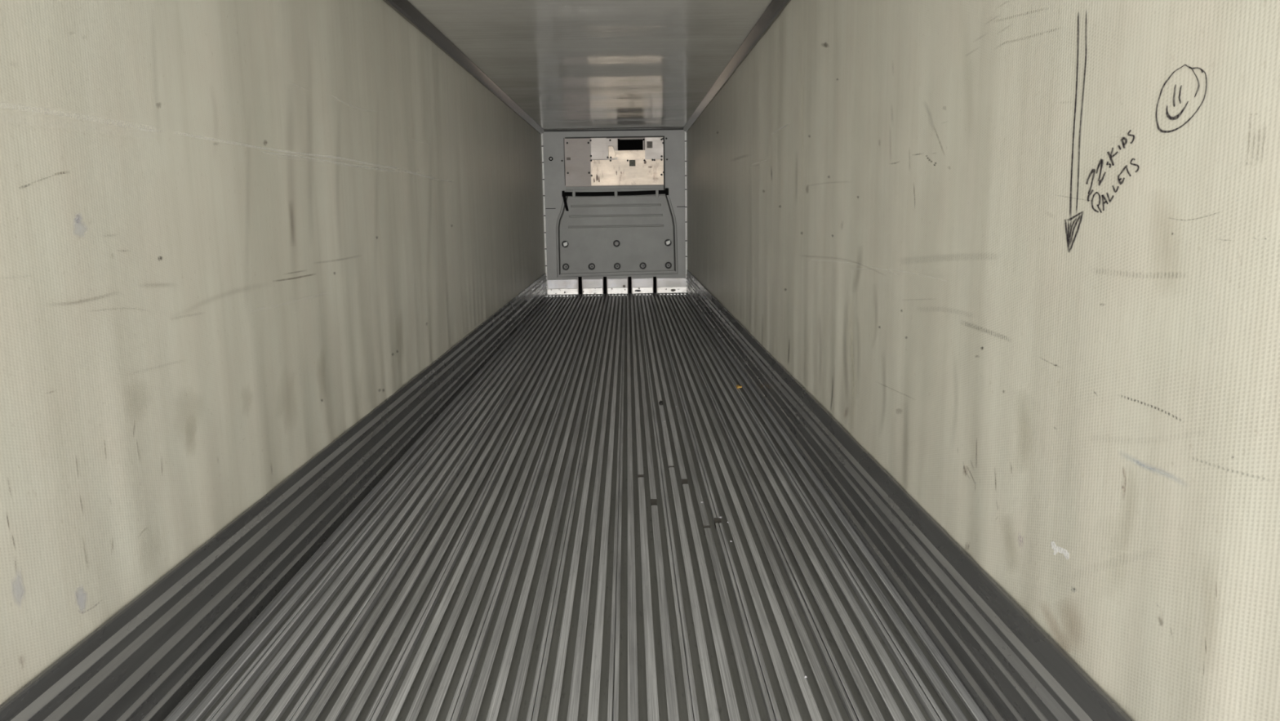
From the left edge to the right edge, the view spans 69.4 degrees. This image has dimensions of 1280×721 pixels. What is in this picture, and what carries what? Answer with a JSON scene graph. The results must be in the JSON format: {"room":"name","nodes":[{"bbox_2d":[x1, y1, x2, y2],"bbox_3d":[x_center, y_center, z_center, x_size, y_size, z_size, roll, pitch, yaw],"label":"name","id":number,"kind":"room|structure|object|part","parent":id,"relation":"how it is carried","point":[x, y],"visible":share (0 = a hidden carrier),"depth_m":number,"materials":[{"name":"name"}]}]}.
{"room":"refrigerated trailer interior","nodes":[
{"label":"refrigerated trailer interior","id":0,"kind":"room"},
{"bbox_2d":[0,0,545,705],"bbox_3d":[-1.588,-1.145,7.563,0.079,2.809,17.140,-1,9,-1],"label":"wall","id":1,"kind":"structure","parent":0,"point":[232,232],"depth_m":3.15,"materials":[{"name":"white metal"}]},
{"bbox_2d":[0,272,546,720],"bbox_3d":[-1.521,0.065,7.763,0.025,0.416,17.140,-1,9,-1],"label":"baseboard","id":2,"kind":"structure","parent":1,"relation":"attached to","point":[140,664],"depth_m":3.34,"materials":[{"name":"metal"}]},
{"bbox_2d":[382,0,544,134],"bbox_3d":[-1.541,-2.499,7.341,0.078,0.066,17.140,-1,9,-1],"label":"trim","id":3,"kind":"structure","parent":1,"relation":"attached to","point":[404,8],"depth_m":7.58,"materials":[{"name":"metal"}]},
{"bbox_2d":[163,293,988,720],"bbox_3d":[-0.290,0.238,8.063,2.520,0.121,17.640,-1,9,-1],"label":"floor","id":4,"kind":"structure","parent":0,"point":[547,548],"depth_m":3.80,"materials":[{"name":"metal"}]},
{"bbox_3d":[-1.468,0.257,7.791,0.032,0.034,17.130,-2,9,0],"label":"rail","id":5,"kind":"part","parent":4,"relation":"part of","materials":[{"name":"metal"}]},
{"bbox_3d":[-1.409,0.256,7.792,0.033,0.034,17.130,-3,9,0],"label":"rail","id":6,"kind":"part","parent":4,"relation":"part of","materials":[{"name":"metal"}]},
{"bbox_3d":[-1.349,0.255,7.792,0.032,0.034,17.130,-1,9,-1],"label":"joint rail","id":7,"kind":"part","parent":4,"relation":"part of","materials":[{"name":"metal"}]},
{"bbox_3d":[-1.289,0.254,7.793,0.032,0.034,17.130,-3,9,0],"label":"rail","id":8,"kind":"part","parent":4,"relation":"part of","materials":[{"name":"metal"}]},
{"bbox_3d":[-1.229,0.253,7.794,0.032,0.034,17.130,-3,9,0],"label":"rail","id":9,"kind":"part","parent":4,"relation":"part of","materials":[{"name":"metal"}]},
{"bbox_3d":[-1.169,0.252,7.794,0.032,0.034,17.130,-3,9,0],"label":"rail","id":10,"kind":"part","parent":4,"relation":"part of","materials":[{"name":"metal"}]},
{"bbox_3d":[-1.109,0.251,7.795,0.032,0.034,17.130,-3,9,0],"label":"joint rail","id":11,"kind":"part","parent":4,"relation":"part of","materials":[{"name":"metal"}]},
{"bbox_3d":[-1.050,0.250,7.796,0.032,0.034,17.130,0,9,-1],"label":"rail","id":12,"kind":"part","parent":4,"relation":"part of","materials":[{"name":"metal"}]},
{"bbox_3d":[-0.990,0.249,7.796,0.031,0.034,17.130,-2,9,0],"label":"rail","id":13,"kind":"part","parent":4,"relation":"part of","materials":[{"name":"metal"}]},
{"bbox_3d":[-0.930,0.248,7.797,0.033,0.034,17.130,1,9,-1],"label":"rail","id":14,"kind":"part","parent":4,"relation":"part of","materials":[{"name":"metal"}]},
{"bbox_3d":[-0.870,0.247,7.798,0.032,0.034,17.130,-1,9,-1],"label":"joint rail","id":15,"kind":"part","parent":4,"relation":"part of","materials":[{"name":"metal"}]},
{"bbox_3d":[-0.811,0.246,7.798,0.032,0.034,17.130,1,9,-1],"label":"rail","id":16,"kind":"part","parent":4,"relation":"part of","materials":[{"name":"metal"}]},
{"bbox_3d":[-0.751,0.245,7.799,0.031,0.034,17.130,0,9,-1],"label":"rail","id":17,"kind":"part","parent":4,"relation":"part of","materials":[{"name":"metal"}]},
{"bbox_3d":[-0.690,0.244,7.800,0.032,0.034,17.130,-2,9,0],"label":"rail","id":18,"kind":"part","parent":4,"relation":"part of","materials":[{"name":"metal"}]},
{"bbox_3d":[-0.630,0.243,7.800,0.032,0.034,17.130,-2,9,0],"label":"joint rail","id":19,"kind":"part","parent":4,"relation":"part of","materials":[{"name":"metal"}]},
{"bbox_3d":[-0.571,0.242,7.801,0.032,0.034,17.130,0,9,-1],"label":"rail","id":20,"kind":"part","parent":4,"relation":"part of","materials":[{"name":"metal"}]},
{"bbox_3d":[-0.511,0.241,7.802,0.032,0.034,17.130,-1,9,-1],"label":"rail","id":21,"kind":"part","parent":4,"relation":"part of","materials":[{"name":"metal"}]},
{"bbox_3d":[-0.451,0.240,7.802,0.033,0.034,17.130,-1,9,-1],"label":"rail","id":22,"kind":"part","parent":4,"relation":"part of","materials":[{"name":"metal"}]},
{"bbox_3d":[-0.391,0.239,7.803,0.032,0.034,17.130,-1,9,-1],"label":"joint rail","id":23,"kind":"part","parent":4,"relation":"part of","materials":[{"name":"metal"}]},
{"bbox_3d":[-0.331,0.238,7.804,0.031,0.034,17.130,-3,9,0],"label":"rail","id":24,"kind":"part","parent":4,"relation":"part of","materials":[{"name":"metal"}]},
{"bbox_3d":[-0.271,0.237,7.804,0.032,0.034,17.130,0,9,-1],"label":"rail","id":25,"kind":"part","parent":4,"relation":"part of","materials":[{"name":"metal"}]},
{"bbox_3d":[-0.211,0.236,7.805,0.032,0.034,17.130,-2,9,-1],"label":"rail","id":26,"kind":"part","parent":4,"relation":"part of","materials":[{"name":"metal"}]},
{"bbox_3d":[-0.151,0.235,7.806,0.032,0.034,17.130,-1,9,-1],"label":"joint rail","id":27,"kind":"part","parent":4,"relation":"part of","materials":[{"name":"metal"}]},
{"bbox_3d":[-0.091,0.234,7.806,0.032,0.034,17.130,-2,9,-1],"label":"rail","id":28,"kind":"part","parent":4,"relation":"part of","materials":[{"name":"metal"}]},
{"bbox_3d":[-0.031,0.233,7.807,0.033,0.034,17.130,-2,9,0],"label":"rail","id":29,"kind":"part","parent":4,"relation":"part of","materials":[{"name":"metal"}]},
{"bbox_3d":[0.028,0.232,7.808,0.033,0.034,17.130,1,9,-1],"label":"rail","id":30,"kind":"part","parent":4,"relation":"part of","materials":[{"name":"metal"}]},
{"bbox_3d":[0.088,0.231,7.809,0.032,0.034,17.130,0,9,-1],"label":"joint rail","id":31,"kind":"part","parent":4,"relation":"part of","materials":[{"name":"metal"}]},
{"bbox_3d":[0.148,0.230,7.809,0.034,0.034,17.130,-2,9,0],"label":"rail","id":32,"kind":"part","parent":4,"relation":"part of","materials":[{"name":"metal"}]},
{"bbox_3d":[0.208,0.229,7.810,0.033,0.034,17.130,-2,9,0],"label":"rail","id":33,"kind":"part","parent":4,"relation":"part of","materials":[{"name":"metal"}]},
{"bbox_3d":[0.268,0.228,7.811,0.032,0.034,17.130,0,9,-1],"label":"rail","id":34,"kind":"part","parent":4,"relation":"part of","materials":[{"name":"metal"}]},
{"bbox_3d":[0.327,0.227,7.811,0.032,0.034,17.130,0,9,-1],"label":"joint rail","id":35,"kind":"part","parent":4,"relation":"part of","materials":[{"name":"metal"}]},
{"bbox_3d":[0.387,0.226,7.812,0.033,0.034,17.130,1,9,-1],"label":"rail","id":36,"kind":"part","parent":4,"relation":"part of","materials":[{"name":"metal"}]},
{"bbox_3d":[0.447,0.225,7.813,0.032,0.034,17.130,0,9,-1],"label":"rail","id":37,"kind":"part","parent":4,"relation":"part of","materials":[{"name":"metal"}]},
{"bbox_3d":[0.507,0.224,7.813,0.033,0.034,17.130,-1,9,-1],"label":"rail","id":38,"kind":"part","parent":4,"relation":"part of","materials":[{"name":"metal"}]},
{"bbox_3d":[0.567,0.223,7.814,0.032,0.034,17.130,-1,9,-1],"label":"joint rail","id":39,"kind":"part","parent":4,"relation":"part of","materials":[{"name":"metal"}]},
{"bbox_3d":[0.627,0.222,7.815,0.034,0.034,17.130,1,9,-1],"label":"rail","id":40,"kind":"part","parent":4,"relation":"part of","materials":[{"name":"metal"}]},
{"bbox_3d":[0.687,0.221,7.815,0.032,0.034,17.130,0,9,-1],"label":"rail","id":41,"kind":"part","parent":4,"relation":"part of","materials":[{"name":"metal"}]},
{"bbox_3d":[0.747,0.220,7.816,0.031,0.034,17.130,0,9,-1],"label":"rail","id":42,"kind":"part","parent":4,"relation":"part of","materials":[{"name":"metal"}]},
{"bbox_3d":[0.807,0.219,7.817,0.032,0.034,17.130,0,9,-1],"label":"joint rail","id":43,"kind":"part","parent":4,"relation":"part of","materials":[{"name":"metal"}]},
{"bbox_3d":[0.866,0.218,7.817,0.034,0.034,17.130,0,9,-1],"label":"rail","id":44,"kind":"part","parent":4,"relation":"part of","materials":[{"name":"metal"}]},
{"bbox_3d":[0.927,0.217,7.818,0.032,0.034,17.130,-1,9,-1],"label":"rail","id":45,"kind":"part","parent":4,"relation":"part of","materials":[{"name":"metal"}]},
{"bbox_2d":[407,0,772,130],"bbox_3d":[-0.329,-2.591,7.368,2.640,0.088,17.190,-1,9,-1],"label":"ceiling","id":46,"kind":"structure","parent":0,"point":[569,64],"depth_m":7.83,"materials":[{"name":"white metal"}]},
{"bbox_2d":[541,128,687,296],"bbox_3d":[-0.430,-2.580,16.255,2.520,2.879,0.456,-1,9,-1],"label":"wall","id":47,"kind":"structure","parent":0,"point":[553,141],"depth_m":15.97,"materials":[{"name":"grey metal"}]},
{"bbox_2d":[541,133,547,294],"bbox_3d":[-1.651,-2.521,16.006,0.031,2.779,0.032,-1,9,-1],"label":"trim","id":48,"kind":"structure","parent":47,"relation":"attached to","point":[542,143],"depth_m":15.98,"materials":[{"name":"black metal"}]},
{"bbox_2d":[547,277,578,294],"bbox_3d":[-1.348,-1.298,16.198,0.540,0.291,0.062,-1,9,-1],"label":"kick plate","id":49,"kind":"object","parent":47,"relation":"attached to","point":[571,286],"visible":1,"depth_m":16.19,"materials":[{"name":"metal"}]},
{"bbox_2d":[582,277,603,293],"bbox_3d":[-0.828,-1.306,16.203,0.368,0.291,0.062,-1,9,-1],"label":"kick plate","id":50,"kind":"object","parent":47,"relation":"attached to","point":[588,286],"visible":1,"depth_m":16.19,"materials":[{"name":"metal"}]},
{"bbox_2d":[544,128,683,132],"bbox_3d":[-0.447,-3.931,15.799,2.480,0.021,0.035,-1,9,-1],"label":"trim","id":51,"kind":"structure","parent":47,"relation":"attached to","point":[682,128],"depth_m":15.78,"materials":[{"name":"black metal"}]},
{"bbox_2d":[563,136,665,191],"bbox_3d":[-0.435,-3.367,15.864,1.721,0.914,0.070,-1,9,-1],"label":"cover","id":52,"kind":"object","parent":47,"relation":"attached to","point":[595,164],"visible":1,"depth_m":15.85,"materials":[{"name":"beige metal"}]},
{"bbox_3d":[-0.130,-3.379,15.839,0.103,0.105,0.005,-1,9,-1],"label":"label plate","id":53,"kind":"part","parent":52,"relation":"part of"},
{"bbox_3d":[0.166,-3.683,15.796,0.094,0.109,0.005,-1,9,-1],"label":"label plate","id":54,"kind":"part","parent":52,"relation":"part of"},
{"bbox_2d":[606,276,627,293],"bbox_3d":[-0.394,-1.313,16.208,0.368,0.291,0.063,-1,9,-1],"label":"kick plate","id":55,"kind":"object","parent":47,"relation":"attached to","point":[622,284],"visible":1,"depth_m":16.20,"materials":[{"name":"metal"}]},
{"bbox_2d":[555,190,678,277],"bbox_3d":[-0.402,-2.200,16.039,2.118,1.494,0.105,-1,9,-1],"label":"panel","id":56,"kind":"object","parent":47,"relation":"attached to","point":[615,233],"visible":1,"depth_m":16.05,"materials":[{"name":"grey plastic"}]},
{"bbox_2d":[561,187,668,211],"bbox_3d":[-0.422,-2.767,15.920,1.831,0.365,0.043,-1,9,-1],"label":"strap","id":57,"kind":"object","parent":56,"relation":"attached to","point":[665,192],"visible":1,"depth_m":15.90,"materials":[{"name":"black"}]},
{"bbox_2d":[631,276,653,293],"bbox_3d":[0.044,-1.321,16.214,0.380,0.291,0.061,-1,9,-1],"label":"kick plate","id":58,"kind":"object","parent":47,"relation":"attached to","point":[638,285],"visible":1,"depth_m":16.21,"materials":[{"name":"metal"}]},
{"bbox_2d":[656,276,686,293],"bbox_3d":[0.555,-1.329,16.219,0.528,0.291,0.061,-1,9,-1],"label":"kick plate","id":59,"kind":"object","parent":47,"relation":"attached to","point":[675,284],"visible":0.98,"depth_m":16.21,"materials":[{"name":"metal"}]},
{"bbox_2d":[684,131,687,293],"bbox_3d":[0.798,-2.561,16.034,0.031,2.779,0.032,-1,9,-1],"label":"trim","id":60,"kind":"structure","parent":47,"relation":"attached to","point":[686,206],"depth_m":16.00,"materials":[{"name":"black metal"}]},
{"bbox_2d":[686,0,1279,720],"bbox_3d":[0.972,-1.187,7.592,0.079,2.809,17.140,-1,9,-1],"label":"wall","id":61,"kind":"structure","parent":0,"point":[1024,254],"depth_m":2.27,"materials":[{"name":"beige metal"}]},
{"bbox_2d":[682,0,791,132],"bbox_3d":[0.885,-2.539,7.369,0.078,0.066,17.140,-1,9,-1],"label":"trim","id":62,"kind":"structure","parent":61,"relation":"attached to","point":[775,7],"depth_m":7.79,"materials":[{"name":"metal"}]},
{"bbox_2d":[686,269,1132,720],"bbox_3d":[0.941,0.014,7.790,0.025,0.436,17.140,-1,9,-1],"label":"baseboard","id":63,"kind":"structure","parent":61,"relation":"attached to","point":[1012,669],"depth_m":3.17,"materials":[{"name":"metal"}]}
]}

